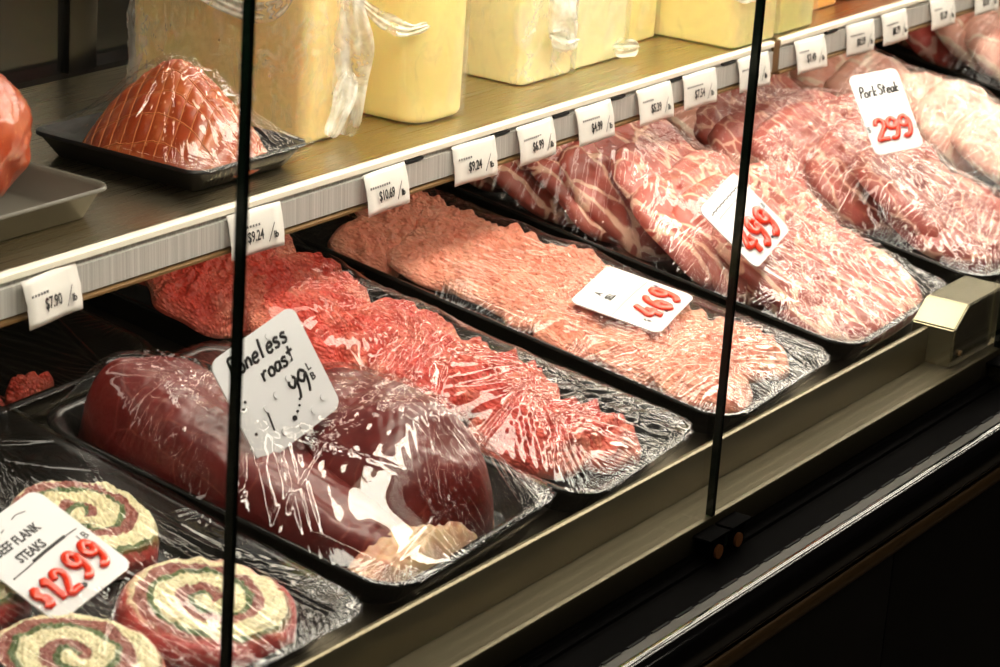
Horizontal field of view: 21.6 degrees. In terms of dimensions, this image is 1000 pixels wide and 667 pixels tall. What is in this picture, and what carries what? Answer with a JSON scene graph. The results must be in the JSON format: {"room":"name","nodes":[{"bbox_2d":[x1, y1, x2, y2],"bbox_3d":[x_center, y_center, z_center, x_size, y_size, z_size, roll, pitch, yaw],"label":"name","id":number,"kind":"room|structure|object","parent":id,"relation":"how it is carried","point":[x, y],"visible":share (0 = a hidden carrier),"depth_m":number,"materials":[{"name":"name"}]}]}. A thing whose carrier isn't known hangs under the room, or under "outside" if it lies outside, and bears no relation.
{"room":"food shop","nodes":[
{"label":"food shop","id":0,"kind":"room"},
{"bbox_3d":[0.674,0.797,3.287,8.000,0.100,12.000,15,22,31],"label":"floor","id":1,"kind":"structure","parent":0,"visible":0},
{"bbox_2d":[0,0,999,666],"bbox_3d":[0.335,-0.096,3.025,0.854,1.710,4.819,15,22,31],"label":"display case","id":2,"kind":"object","parent":1,"relation":"on","point":[870,492],"depth_m":2.31,"materials":[{"name":"metal"}]},
{"bbox_2d":[0,310,151,419],"bbox_3d":[-0.480,0.002,2.156,0.308,0.079,0.277,15,21,29],"label":"tray","id":3,"kind":"object","parent":2,"relation":"on","point":[67,347],"visible":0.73,"depth_m":2.21,"materials":[{"name":"black plastic"}]},
{"bbox_2d":[5,371,53,404],"bbox_3d":[-0.384,0.044,2.130,0.030,0.024,0.057,16,22,32],"label":"scrap","id":4,"kind":"object","parent":3,"relation":"in","point":[31,383],"visible":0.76,"depth_m":2.12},
{"bbox_2d":[0,401,363,666],"bbox_3d":[-0.327,0.158,1.865,0.407,0.106,0.277,16,22,31],"label":"tray","id":5,"kind":"object","parent":2,"relation":"on","point":[30,454],"visible":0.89,"depth_m":1.95,"materials":[{"name":"black plastic"}]},
{"bbox_2d":[0,581,30,630],"bbox_3d":[-0.385,0.171,1.826,0.114,0.043,0.128,-4,20,-22],"label":"pinwheel","id":6,"kind":"object","parent":5,"relation":"in","point":[14,609],"visible":0.36,"depth_m":1.80},
{"bbox_2d":[0,492,128,617],"bbox_3d":[-0.317,0.155,1.829,0.091,0.052,0.084,12,20,23],"label":"price card","id":7,"kind":"object","parent":5,"relation":"on","point":[46,554],"visible":1,"depth_m":1.83,"materials":[{"name":"white"}]},
{"bbox_2d":[0,613,165,666],"bbox_3d":[-0.285,0.224,1.754,0.122,0.044,0.128,15,22,30],"label":"pinwheel","id":8,"kind":"object","parent":5,"relation":"in","point":[112,648],"visible":1,"depth_m":1.76},
{"bbox_2d":[10,480,158,580],"bbox_3d":[-0.310,0.142,1.930,0.112,0.043,0.118,-11,24,-37],"label":"pinwheel","id":9,"kind":"object","parent":5,"relation":"in","point":[105,503],"visible":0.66,"depth_m":1.93},
{"bbox_2d":[113,556,296,666],"bbox_3d":[-0.209,0.197,1.854,0.127,0.044,0.134,14,21,27],"label":"pinwheel","id":10,"kind":"object","parent":5,"relation":"in","point":[178,608],"visible":0.88,"depth_m":1.83},
{"bbox_2d":[219,0,252,666],"bbox_3d":[-0.332,0.006,1.302,0.008,0.824,0.638,15,22,31],"label":"glass","id":11,"kind":"object","parent":2,"relation":"on","point":[247,5],"visible":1,"depth_m":1.58,"materials":[{"name":"black"}]},
{"bbox_2d":[229,0,255,666],"bbox_3d":[-0.159,0.008,1.585,0.008,0.426,0.005,15,22,31],"label":"glass","id":12,"kind":"object","parent":2,"relation":"on","point":[254,1],"depth_m":1.58,"materials":[{"name":"black"}]},
{"bbox_2d":[47,340,555,603],"bbox_3d":[-0.156,0.086,2.068,0.353,0.133,0.255,14,21,27],"label":"tray","id":13,"kind":"object","parent":2,"relation":"on","point":[516,495],"visible":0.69,"depth_m":2.01,"materials":[{"name":"black plastic"}]},
{"bbox_2d":[78,356,396,567],"bbox_3d":[-0.192,0.090,2.040,0.289,0.121,0.144,11,20,21],"label":"beef roast","id":14,"kind":"object","parent":13,"relation":"in","point":[156,425],"visible":0.6,"depth_m":1.99,"materials":[{"name":"food"}]},
{"bbox_2d":[212,309,337,458],"bbox_3d":[-0.171,0.039,2.004,0.034,0.104,0.109,18,23,36],"label":"price card","id":15,"kind":"object","parent":13,"relation":"on","point":[285,381],"visible":0.87,"depth_m":2.00,"materials":[{"name":"white"}]},
{"bbox_2d":[301,367,493,544],"bbox_3d":[-0.116,0.088,2.090,0.245,0.108,0.141,20,24,39],"label":"beef roast","id":16,"kind":"object","parent":13,"relation":"in","point":[405,456],"visible":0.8,"depth_m":2.02,"materials":[{"name":"food"}]},
{"bbox_2d":[348,518,493,581],"bbox_3d":[-0.060,0.160,2.014,0.053,0.038,0.188,13,21,26],"label":"trim","id":17,"kind":"structure","parent":13,"relation":"in","point":[410,551],"depth_m":1.97,"materials":[{"name":"food"}]},
{"bbox_2d":[0,34,774,327],"bbox_3d":[-0.430,-0.104,2.139,0.384,0.042,2.058,15,22,31],"label":"display shelf","id":18,"kind":"object","parent":2,"relation":"attached to","point":[135,230],"visible":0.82,"depth_m":2.27,"materials":[{"name":"silver metal"}]},
{"bbox_2d":[21,261,82,330],"bbox_3d":[-0.333,-0.028,1.949,0.011,0.036,0.066,13,21,25],"label":"price tag","id":19,"kind":"object","parent":18,"relation":"attached to","point":[51,295],"visible":1,"depth_m":1.95,"materials":[{"name":"white paper"}]},
{"bbox_2d":[0,162,106,241],"bbox_3d":[-0.493,-0.088,1.970,0.220,0.027,0.360,15,22,31],"label":"tray","id":20,"kind":"object","parent":18,"relation":"on","point":[42,197],"visible":0.95,"depth_m":2.06,"materials":[{"name":"grey plastic"}]},
{"bbox_2d":[0,73,32,197],"bbox_3d":[-0.453,-0.157,1.999,0.203,0.138,0.173,15,22,31],"label":"ham","id":21,"kind":"object","parent":20,"relation":"in","point":[16,120],"visible":1,"depth_m":1.97,"materials":[{"name":"food"}]},
{"bbox_2d":[35,52,313,190],"bbox_3d":[-0.276,-0.192,2.217,0.198,0.094,0.159,15,22,31],"label":"tray","id":22,"kind":"object","parent":18,"relation":"on","point":[66,137],"visible":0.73,"depth_m":2.19,"materials":[{"name":"black plastic"}]},
{"bbox_2d":[82,59,266,177],"bbox_3d":[-0.274,-0.192,2.221,0.165,0.086,0.130,11,20,19],"label":"ham","id":23,"kind":"object","parent":22,"relation":"in","point":[188,124],"visible":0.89,"depth_m":2.19,"materials":[{"name":"orange food"}]},
{"bbox_2d":[226,201,284,260],"bbox_3d":[-0.200,-0.084,2.141,0.010,0.037,0.066,16,22,33],"label":"price tag","id":24,"kind":"object","parent":18,"relation":"attached to","point":[265,222],"visible":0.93,"depth_m":2.15,"materials":[{"name":"white paper"}]},
{"bbox_2d":[126,0,429,142],"bbox_3d":[-0.210,-0.285,2.340,0.275,0.200,0.123,9,19,15],"label":"cheese block","id":25,"kind":"object","parent":18,"relation":"on","point":[302,69],"visible":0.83,"depth_m":2.31,"materials":[{"name":"yellow food"}]},
{"bbox_2d":[363,161,409,217],"bbox_3d":[-0.100,-0.126,2.285,0.011,0.036,0.066,14,21,28],"label":"price tag","id":26,"kind":"object","parent":18,"relation":"attached to","point":[387,188],"visible":1,"depth_m":2.29,"materials":[{"name":"white paper"}]},
{"bbox_2d":[340,0,470,122],"bbox_3d":[-0.091,-0.305,2.422,0.121,0.200,0.097,15,22,31],"label":"cheese block","id":27,"kind":"object","parent":18,"relation":"on","point":[414,78],"visible":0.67,"depth_m":2.40,"materials":[{"name":"food"}]},
{"bbox_2d":[451,135,497,186],"bbox_3d":[-0.023,-0.158,2.396,0.009,0.037,0.066,17,22,33],"label":"price tag","id":28,"kind":"object","parent":18,"relation":"attached to","point":[475,160],"visible":1,"depth_m":2.40,"materials":[{"name":"white paper"}]},
{"bbox_2d":[462,0,579,84],"bbox_3d":[0.013,-0.359,2.603,0.149,0.200,0.109,15,22,31],"label":"cheese block","id":29,"kind":"object","parent":18,"relation":"on","point":[516,42],"visible":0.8,"depth_m":2.58,"materials":[{"name":"yellow food"}]},
{"bbox_2d":[516,116,555,166],"bbox_3d":[0.035,-0.182,2.479,0.010,0.036,0.066,14,21,28],"label":"price tag","id":30,"kind":"object","parent":18,"relation":"attached to","point":[537,140],"visible":1,"depth_m":2.48,"materials":[{"name":"white paper"}]},
{"bbox_2d":[575,99,614,146],"bbox_3d":[0.094,-0.206,2.563,0.011,0.036,0.066,15,22,31],"label":"price tag","id":31,"kind":"object","parent":18,"relation":"attached to","point":[595,121],"visible":1,"depth_m":2.56,"materials":[{"name":"white paper"}]},
{"bbox_2d":[570,0,637,68],"bbox_3d":[0.069,-0.384,2.689,0.134,0.200,0.117,15,22,31],"label":"cheese block","id":32,"kind":"object","parent":18,"relation":"on","point":[601,23],"visible":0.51,"depth_m":2.68,"materials":[{"name":"yellow food"}]},
{"bbox_2d":[624,0,660,44],"bbox_3d":[0.104,-0.417,2.792,0.119,0.200,0.111,15,22,31],"label":"cheese block","id":33,"kind":"object","parent":18,"relation":"on","point":[643,12],"visible":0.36,"depth_m":2.80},
{"bbox_2d":[636,80,673,126],"bbox_3d":[0.157,-0.233,2.655,0.010,0.036,0.066,16,22,31],"label":"price tag","id":34,"kind":"object","parent":18,"relation":"attached to","point":[655,102],"visible":1,"depth_m":2.65,"materials":[{"name":"white paper"}]},
{"bbox_2d":[682,67,716,111],"bbox_3d":[0.207,-0.254,2.729,0.009,0.037,0.066,17,22,33],"label":"price tag","id":35,"kind":"object","parent":18,"relation":"attached to","point":[700,87],"visible":1,"depth_m":2.73,"materials":[{"name":"white paper"}]},
{"bbox_2d":[654,0,780,48],"bbox_3d":[0.229,-0.418,2.822,0.138,0.200,0.133,15,22,31],"label":"cheese block","id":36,"kind":"object","parent":18,"relation":"on","point":[729,24],"visible":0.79,"depth_m":2.81,"materials":[{"name":"yellow food"}]},
{"bbox_2d":[737,51,769,93],"bbox_3d":[0.273,-0.281,2.822,0.009,0.037,0.066,16,22,32],"label":"price tag","id":37,"kind":"object","parent":18,"relation":"attached to","point":[743,63],"visible":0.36,"depth_m":2.83,"materials":[{"name":"white paper"}]},
{"bbox_2d":[83,233,694,511],"bbox_3d":[-0.119,0.001,2.293,0.575,0.156,0.217,14,21,26],"label":"tray","id":38,"kind":"object","parent":2,"relation":"on","point":[657,430],"visible":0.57,"depth_m":2.28,"materials":[{"name":"black plastic"}]},
{"bbox_2d":[144,252,270,338],"bbox_3d":[-0.244,-0.043,2.292,0.139,0.058,0.125,-8,22,-32],"label":"steak","id":39,"kind":"object","parent":38,"relation":"in","point":[198,296],"visible":0.58,"depth_m":2.25,"materials":[{"name":"food"}]},
{"bbox_2d":[224,234,295,258],"bbox_3d":[-0.242,-0.079,2.365,0.123,0.057,0.118,0,19,-11],"label":"steak","id":40,"kind":"object","parent":38,"relation":"in","point":[283,250],"visible":0.05,"depth_m":2.38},
{"bbox_2d":[538,398,640,473],"bbox_3d":[0.068,0.085,2.233,0.089,0.050,0.118,16,22,31],"label":"steak","id":41,"kind":"object","parent":38,"relation":"in","point":[621,450],"visible":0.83,"depth_m":2.22,"materials":[{"name":"food"}]},
{"bbox_2d":[467,387,608,479],"bbox_3d":[0.033,0.080,2.211,0.097,0.055,0.124,19,24,37],"label":"ground meat","id":42,"kind":"object","parent":41,"relation":"on","point":[528,447],"visible":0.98,"depth_m":2.18,"materials":[{"name":"food"}]},
{"bbox_2d":[451,348,559,425],"bbox_3d":[0.004,0.046,2.251,0.105,0.054,0.120,16,22,31],"label":"steak","id":43,"kind":"object","parent":42,"relation":"on","point":[507,378],"visible":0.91,"depth_m":2.23,"materials":[{"name":"food"}]},
{"bbox_2d":[369,327,491,419],"bbox_3d":[-0.054,0.030,2.244,0.116,0.056,0.125,4,19,0],"label":"steak","id":44,"kind":"object","parent":43,"relation":"on","point":[431,366],"visible":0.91,"depth_m":2.22,"materials":[{"name":"food"}]},
{"bbox_2d":[338,297,460,372],"bbox_3d":[-0.086,0.004,2.277,0.112,0.057,0.124,21,25,40],"label":"steak","id":45,"kind":"object","parent":44,"relation":"on","point":[389,321],"visible":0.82,"depth_m":2.27,"materials":[{"name":"food"}]},
{"bbox_2d":[246,278,371,371],"bbox_3d":[-0.147,-0.007,2.268,0.119,0.058,0.136,13,20,24],"label":"steak","id":46,"kind":"object","parent":45,"relation":"on","point":[328,332],"visible":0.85,"depth_m":2.24,"materials":[{"name":"food"}]},
{"bbox_2d":[247,252,370,302],"bbox_3d":[-0.174,-0.039,2.319,0.125,0.056,0.112,-13,25,-41],"label":"steak","id":47,"kind":"object","parent":46,"relation":"on","point":[284,275],"visible":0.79,"depth_m":2.32,"materials":[{"name":"food"}]},
{"bbox_2d":[289,187,830,433],"bbox_3d":[0.023,-0.044,2.503,0.570,0.125,0.239,14,21,28],"label":"tray","id":48,"kind":"object","parent":2,"relation":"on","point":[804,358],"visible":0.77,"depth_m":2.44,"materials":[{"name":"black plastic"}]},
{"bbox_2d":[415,205,496,248],"bbox_3d":[-0.038,-0.100,2.566,0.097,0.042,0.106,-2,20,-18],"label":"cutlet","id":49,"kind":"object","parent":48,"relation":"in","point":[457,221],"visible":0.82,"depth_m":2.55,"materials":[{"name":"food"}]},
{"bbox_2d":[355,191,455,228],"bbox_3d":[-0.089,-0.119,2.585,0.089,0.042,0.111,15,22,29],"label":"cutlet","id":50,"kind":"object","parent":49,"relation":"on","point":[409,211],"visible":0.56,"depth_m":2.56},
{"bbox_2d":[562,262,604,295],"bbox_3d":[0.106,-0.037,2.495,0.098,0.043,0.108,8,19,11],"label":"cutlet","id":51,"kind":"object","parent":48,"relation":"in","point":[584,276],"visible":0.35,"depth_m":2.49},
{"bbox_2d":[516,243,610,277],"bbox_3d":[0.063,-0.060,2.526,0.091,0.042,0.116,17,23,34],"label":"cutlet","id":52,"kind":"object","parent":51,"relation":"on","point":[544,254],"visible":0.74,"depth_m":2.52,"materials":[{"name":"food"}]},
{"bbox_2d":[461,223,543,272],"bbox_3d":[0.009,-0.078,2.541,0.091,0.041,0.113,11,20,20],"label":"cutlet","id":53,"kind":"object","parent":52,"relation":"on","point":[498,239],"visible":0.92,"depth_m":2.53,"materials":[{"name":"food"}]},
{"bbox_2d":[572,267,692,332],"bbox_3d":[0.124,-0.032,2.448,0.089,0.022,0.107,11,20,19],"label":"price card","id":54,"kind":"object","parent":48,"relation":"on","point":[615,293],"visible":1,"depth_m":2.44,"materials":[{"name":"white"}]},
{"bbox_2d":[617,304,707,338],"bbox_3d":[0.152,-0.016,2.469,0.092,0.043,0.113,9,19,15],"label":"cutlet","id":55,"kind":"object","parent":48,"relation":"in","point":[687,319],"visible":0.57,"depth_m":2.45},
{"bbox_2d":[648,343,752,415],"bbox_3d":[0.181,0.039,2.374,0.097,0.044,0.117,8,19,12],"label":"ground meat","id":56,"kind":"object","parent":48,"relation":"in","point":[695,382],"visible":0.84,"depth_m":2.35,"materials":[{"name":"food"}]},
{"bbox_2d":[593,321,692,390],"bbox_3d":[0.134,0.015,2.400,0.100,0.044,0.114,17,23,34],"label":"cutlet","id":57,"kind":"object","parent":56,"relation":"on","point":[630,356],"visible":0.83,"depth_m":2.37,"materials":[{"name":"food"}]},
{"bbox_2d":[533,301,617,365],"bbox_3d":[0.082,0.000,2.417,0.101,0.045,0.115,20,24,39],"label":"cutlet","id":58,"kind":"object","parent":57,"relation":"on","point":[575,329],"visible":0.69,"depth_m":2.39,"materials":[{"name":"food"}]},
{"bbox_2d":[489,273,579,332],"bbox_3d":[0.045,-0.027,2.455,0.113,0.042,0.102,-5,21,-25],"label":"cutlet","id":59,"kind":"object","parent":58,"relation":"on","point":[524,303],"visible":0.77,"depth_m":2.44,"materials":[{"name":"food"}]},
{"bbox_2d":[443,256,522,316],"bbox_3d":[-0.005,-0.048,2.480,0.101,0.042,0.112,11,20,19],"label":"cutlet","id":60,"kind":"object","parent":59,"relation":"on","point":[472,284],"visible":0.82,"depth_m":2.45,"materials":[{"name":"food"}]},
{"bbox_2d":[386,227,471,294],"bbox_3d":[-0.056,-0.070,2.495,0.097,0.047,0.114,8,19,13],"label":"cutlet","id":61,"kind":"object","parent":60,"relation":"on","point":[419,258],"visible":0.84,"depth_m":2.47,"materials":[{"name":"food"}]},
{"bbox_2d":[327,213,412,276],"bbox_3d":[-0.110,-0.086,2.517,0.094,0.042,0.116,19,24,37],"label":"cutlet","id":62,"kind":"object","parent":61,"relation":"on","point":[369,244],"visible":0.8,"depth_m":2.49,"materials":[{"name":"food"}]},
{"bbox_2d":[678,316,789,382],"bbox_3d":[0.216,0.014,2.436,0.110,0.042,0.092,-12,24,-39],"label":"cutlet","id":63,"kind":"object","parent":48,"relation":"in","point":[760,358],"visible":0.82,"depth_m":2.42,"materials":[{"name":"food"}]},
{"bbox_2d":[433,118,947,360],"bbox_3d":[0.178,-0.139,2.709,0.550,0.191,0.269,14,21,28],"label":"tray","id":64,"kind":"object","parent":2,"relation":"on","point":[502,203],"visible":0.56,"depth_m":2.63,"materials":[{"name":"black plastic"}]},
{"bbox_2d":[700,174,787,266],"bbox_3d":[0.238,-0.111,2.553,0.062,0.068,0.095,13,20,24],"label":"price card","id":65,"kind":"object","parent":64,"relation":"on","point":[763,229],"visible":0.94,"depth_m":2.55,"materials":[{"name":"white"}]},
{"bbox_2d":[672,161,839,309],"bbox_3d":[0.267,-0.102,2.671,0.130,0.108,0.226,18,23,36],"label":"steak","id":66,"kind":"object","parent":64,"relation":"in","point":[695,227],"visible":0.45,"depth_m":2.65,"materials":[{"name":"food"}]},
{"bbox_2d":[712,198,829,309],"bbox_3d":[0.302,-0.076,2.652,0.151,0.098,0.218,15,22,30],"label":"steak","id":67,"kind":"object","parent":64,"relation":"in","point":[781,284],"visible":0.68,"depth_m":2.59,"materials":[{"name":"food"}]},
{"bbox_2d":[630,150,739,291],"bbox_3d":[0.223,-0.116,2.682,0.132,0.102,0.234,13,21,25],"label":"steak","id":68,"kind":"object","parent":67,"relation":"on","point":[652,203],"visible":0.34,"depth_m":2.60,"materials":[{"name":"food"}]},
{"bbox_2d":[611,140,687,201],"bbox_3d":[0.185,-0.134,2.702,0.133,0.113,0.214,13,21,25],"label":"steak","id":69,"kind":"object","parent":68,"relation":"on","point":[632,164],"visible":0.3,"depth_m":2.67,"materials":[{"name":"food"}]},
{"bbox_2d":[557,119,694,261],"bbox_3d":[0.154,-0.153,2.725,0.125,0.116,0.220,16,22,31],"label":"steak","id":70,"kind":"object","parent":69,"relation":"on","point":[585,171],"visible":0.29,"depth_m":2.66,"materials":[{"name":"food"}]},
{"bbox_2d":[526,140,618,243],"bbox_3d":[0.111,-0.167,2.745,0.140,0.109,0.237,12,20,23],"label":"steak","id":71,"kind":"object","parent":70,"relation":"on","point":[546,171],"visible":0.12,"depth_m":2.65,"materials":[{"name":"food"}]},
{"bbox_2d":[491,161,577,227],"bbox_3d":[0.068,-0.180,2.755,0.134,0.101,0.227,14,21,28],"label":"steak","id":72,"kind":"object","parent":71,"relation":"on","point":[522,186],"visible":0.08,"depth_m":2.67,"materials":[{"name":"food"}]},
{"bbox_2d":[469,177,504,192],"bbox_3d":[-0.008,-0.217,2.796,0.126,0.104,0.225,17,23,33],"label":"steak","id":73,"kind":"object","parent":72,"relation":"on","point":[488,184],"visible":0.02,"depth_m":2.71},
{"bbox_2d":[514,159,526,169],"bbox_3d":[0.038,-0.204,2.783,0.135,0.124,0.230,11,20,20],"label":"steak","id":74,"kind":"object","parent":72,"relation":"on","point":[516,162],"visible":0.02,"depth_m":2.69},
{"bbox_2d":[747,221,921,346],"bbox_3d":[0.337,-0.051,2.636,0.149,0.076,0.207,14,21,28],"label":"steak","id":75,"kind":"object","parent":64,"relation":"in","point":[833,326],"visible":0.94,"depth_m":2.62,"materials":[{"name":"food"}]},
{"bbox_2d":[693,512,751,560],"bbox_3d":[0.185,0.177,2.195,0.018,0.034,0.072,15,22,31],"label":"glass clamp","id":76,"kind":"object","parent":2,"relation":"on","point":[712,541],"visible":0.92,"depth_m":2.18,"materials":[{"name":"black"}]},
{"bbox_2d":[705,0,763,516],"bbox_3d":[0.185,-0.054,2.118,0.008,0.439,0.014,15,22,31],"label":"glass","id":77,"kind":"object","parent":2,"relation":"on","point":[751,86],"depth_m":2.12,"materials":[{"name":"black"}]},
{"bbox_2d":[713,0,765,515],"bbox_3d":[0.190,-0.055,2.125,0.008,0.438,0.005,15,22,31],"label":"glass","id":78,"kind":"object","parent":2,"relation":"on","point":[764,0],"depth_m":2.12,"materials":[{"name":"black"}]},
{"bbox_2d":[504,376,999,666],"bbox_3d":[0.650,0.009,2.837,0.060,0.033,4.819,15,22,31],"label":"rail","id":79,"kind":"object","parent":2,"relation":"attached to","point":[671,606],"depth_m":2.23,"materials":[{"name":"grey"}]},
{"bbox_2d":[696,72,999,285],"bbox_3d":[0.351,-0.209,2.959,0.555,0.187,0.277,15,21,29],"label":"tray","id":80,"kind":"object","parent":2,"relation":"on","point":[950,274],"visible":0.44,"depth_m":2.80,"materials":[{"name":"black plastic"}]},
{"bbox_2d":[849,68,922,154],"bbox_3d":[0.416,-0.239,2.818,0.056,0.080,0.077,-6,21,-26],"label":"price card","id":81,"kind":"object","parent":80,"relation":"on","point":[891,126],"visible":1,"depth_m":2.82,"materials":[{"name":"white"}]},
{"bbox_2d":[852,147,953,237],"bbox_3d":[0.465,-0.154,2.902,0.135,0.102,0.230,12,20,23],"label":"steak","id":82,"kind":"object","parent":80,"relation":"in","point":[899,200],"visible":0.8,"depth_m":2.83,"materials":[{"name":"food"}]},
{"bbox_2d":[805,115,942,241],"bbox_3d":[0.422,-0.175,2.913,0.126,0.112,0.234,13,21,26],"label":"steak","id":83,"kind":"object","parent":82,"relation":"on","point":[838,185],"visible":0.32,"depth_m":2.84,"materials":[{"name":"food"}]},
{"bbox_2d":[751,93,860,224],"bbox_3d":[0.379,-0.194,2.934,0.132,0.116,0.250,18,23,36],"label":"steak","id":84,"kind":"object","parent":83,"relation":"on","point":[764,141],"visible":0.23,"depth_m":2.89,"materials":[{"name":"food"}]},
{"bbox_2d":[708,90,836,166],"bbox_3d":[0.339,-0.209,2.956,0.125,0.101,0.258,20,24,39],"label":"steak","id":85,"kind":"object","parent":84,"relation":"on","point":[726,134],"visible":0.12,"depth_m":2.91,"materials":[{"name":"food"}]},
{"bbox_2d":[693,74,800,150],"bbox_3d":[0.304,-0.232,2.989,0.125,0.101,0.238,14,21,28],"label":"steak","id":86,"kind":"object","parent":85,"relation":"on","point":[702,129],"visible":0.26,"depth_m":2.95,"materials":[{"name":"food"}]},
{"bbox_2d":[666,106,705,150],"bbox_3d":[0.263,-0.251,3.008,0.132,0.109,0.242,15,22,30],"label":"steak","id":87,"kind":"object","parent":86,"relation":"on","point":[686,120],"visible":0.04,"depth_m":2.91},
{"bbox_2d":[882,173,999,273],"bbox_3d":[0.503,-0.126,2.888,0.144,0.071,0.230,15,22,29],"label":"steak","id":88,"kind":"object","parent":80,"relation":"in","point":[946,248],"visible":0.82,"depth_m":2.83,"materials":[{"name":"food"}]},
{"bbox_2d":[766,0,999,73],"bbox_3d":[0.670,-0.564,3.723,0.384,0.042,1.876,15,22,31],"label":"display shelf","id":89,"kind":"object","parent":2,"relation":"attached to","point":[842,13],"visible":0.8,"depth_m":3.04,"materials":[{"name":"silver metal"}]},
{"bbox_2d":[773,0,817,33],"bbox_3d":[0.291,-0.446,2.917,0.121,0.200,0.102,15,22,31],"label":"cheese block","id":90,"kind":"object","parent":89,"relation":"on","point":[792,14],"visible":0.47,"depth_m":2.91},
{"bbox_2d":[794,34,826,74],"bbox_3d":[0.347,-0.312,2.927,0.011,0.036,0.066,17,23,34],"label":"price tag","id":91,"kind":"object","parent":89,"relation":"attached to","point":[811,52],"visible":1,"depth_m":2.92,"materials":[{"name":"white paper"}]},
{"bbox_2d":[813,0,835,9],"bbox_3d":[0.326,-0.475,3.041,0.120,0.180,0.100,15,22,31],"label":"cheese block","id":92,"kind":"object","parent":89,"relation":"on","point":[818,4],"visible":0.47,"depth_m":3.04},
{"bbox_2d":[845,18,874,57],"bbox_3d":[0.417,-0.342,3.031,0.008,0.037,0.066,17,23,33],"label":"price tag","id":93,"kind":"object","parent":89,"relation":"attached to","point":[860,35],"visible":1,"depth_m":3.03,"materials":[{"name":"white paper"}]},
{"bbox_2d":[881,8,907,45],"bbox_3d":[0.468,-0.363,3.103,0.010,0.037,0.066,16,22,31],"label":"price tag","id":94,"kind":"object","parent":89,"relation":"attached to","point":[895,24],"visible":1,"depth_m":3.10,"materials":[{"name":"white paper"}]},
{"bbox_2d":[929,0,954,30],"bbox_3d":[0.542,-0.394,3.209,0.010,0.037,0.066,16,22,31],"label":"price tag","id":95,"kind":"object","parent":89,"relation":"attached to","point":[942,11],"visible":1,"depth_m":3.20,"materials":[{"name":"white paper"}]},
{"bbox_2d":[975,0,998,15],"bbox_3d":[0.614,-0.424,3.312,0.010,0.037,0.066,17,23,33],"label":"price tag","id":96,"kind":"object","parent":89,"relation":"attached to","point":[981,6],"visible":1,"depth_m":3.31,"materials":[{"name":"white paper"}]},
{"bbox_2d":[864,46,999,197],"bbox_3d":[0.507,-0.266,3.197,0.555,0.160,0.257,15,22,30],"label":"tray","id":97,"kind":"object","parent":2,"relation":"on","point":[985,180],"visible":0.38,"depth_m":3.15,"materials":[{"name":"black plastic"}]},
{"bbox_2d":[991,138,999,178],"bbox_3d":[0.645,-0.197,3.121,0.127,0.070,0.181,14,21,28],"label":"pork chop","id":98,"kind":"object","parent":97,"relation":"in","point":[996,170],"visible":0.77,"depth_m":3.06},
{"bbox_2d":[950,107,999,184],"bbox_3d":[0.604,-0.226,3.146,0.108,0.076,0.191,15,21,29],"label":"pork chop","id":99,"kind":"object","parent":98,"relation":"on","point":[971,140],"visible":0.98,"depth_m":3.09,"materials":[{"name":"food"}]},
{"bbox_2d":[910,80,999,175],"bbox_3d":[0.561,-0.250,3.164,0.109,0.091,0.183,13,21,26],"label":"pork chop","id":100,"kind":"object","parent":99,"relation":"on","point":[933,116],"visible":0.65,"depth_m":3.12,"materials":[{"name":"food"}]},
{"bbox_2d":[899,72,943,105],"bbox_3d":[0.518,-0.269,3.191,0.104,0.083,0.182,15,22,31],"label":"pork chop","id":101,"kind":"object","parent":100,"relation":"on","point":[925,87],"visible":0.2,"depth_m":3.19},
{"bbox_2d":[823,52,909,96],"bbox_3d":[0.468,-0.287,3.207,0.116,0.094,0.182,12,20,23],"label":"pork chop","id":102,"kind":"object","parent":101,"relation":"on","point":[858,64],"visible":0.2,"depth_m":3.20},
{"bbox_2d":[789,50,875,90],"bbox_3d":[0.427,-0.310,3.237,0.104,0.088,0.181,16,22,32],"label":"pork chop","id":103,"kind":"object","parent":102,"relation":"on","point":[818,77],"visible":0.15,"depth_m":3.19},
{"bbox_2d":[780,71,790,78],"bbox_3d":[0.379,-0.327,3.263,0.109,0.080,0.175,16,22,31],"label":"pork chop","id":104,"kind":"object","parent":103,"relation":"on","point":[785,73],"visible":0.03,"depth_m":3.20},
{"bbox_2d":[874,16,999,98],"bbox_3d":[0.727,-0.367,3.510,0.555,0.181,0.277,15,22,31],"label":"tray","id":105,"kind":"object","parent":2,"relation":"on","point":[909,56],"visible":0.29,"depth_m":3.48,"materials":[{"name":"black plastic"}]},
{"bbox_2d":[901,63,999,104],"bbox_3d":[0.603,-0.289,3.357,0.537,0.117,0.056,15,22,31],"label":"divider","id":106,"kind":"object","parent":2,"relation":"on","point":[911,69],"visible":0.02,"depth_m":3.40,"materials":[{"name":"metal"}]},
{"bbox_2d":[993,301,999,348],"bbox_3d":[0.502,-0.009,2.654,0.008,0.054,0.017,15,22,31],"label":"glass","id":107,"kind":"object","parent":2,"relation":"on","point":[997,339],"depth_m":2.66,"materials":[{"name":"black"}]},
{"label":"pork chop","id":108,"kind":"object","parent":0,"visible":0},
{"bbox_2d":[963,6,999,81],"bbox_3d":[0.689,-0.384,3.522,0.116,0.101,0.208,15,22,30],"label":"pork chop","id":109,"kind":"object","parent":108,"relation":"on","point":[982,35],"visible":0.8,"depth_m":3.45,"materials":[{"name":"food"}]},
{"bbox_2d":[934,11,992,77],"bbox_3d":[0.644,-0.406,3.548,0.117,0.101,0.207,13,21,24],"label":"pork chop","id":110,"kind":"object","parent":109,"relation":"on","point":[952,36],"visible":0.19,"depth_m":3.46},
{"bbox_2d":[905,25,965,69],"bbox_3d":[0.599,-0.425,3.572,0.122,0.103,0.205,17,22,33],"label":"pork chop","id":111,"kind":"object","parent":110,"relation":"on","point":[925,42],"visible":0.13,"depth_m":3.49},
{"bbox_2d":[897,40,912,49],"bbox_3d":[0.558,-0.448,3.598,0.113,0.106,0.208,17,23,34],"label":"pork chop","id":112,"kind":"object","parent":111,"relation":"on","point":[903,43],"visible":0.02,"depth_m":3.53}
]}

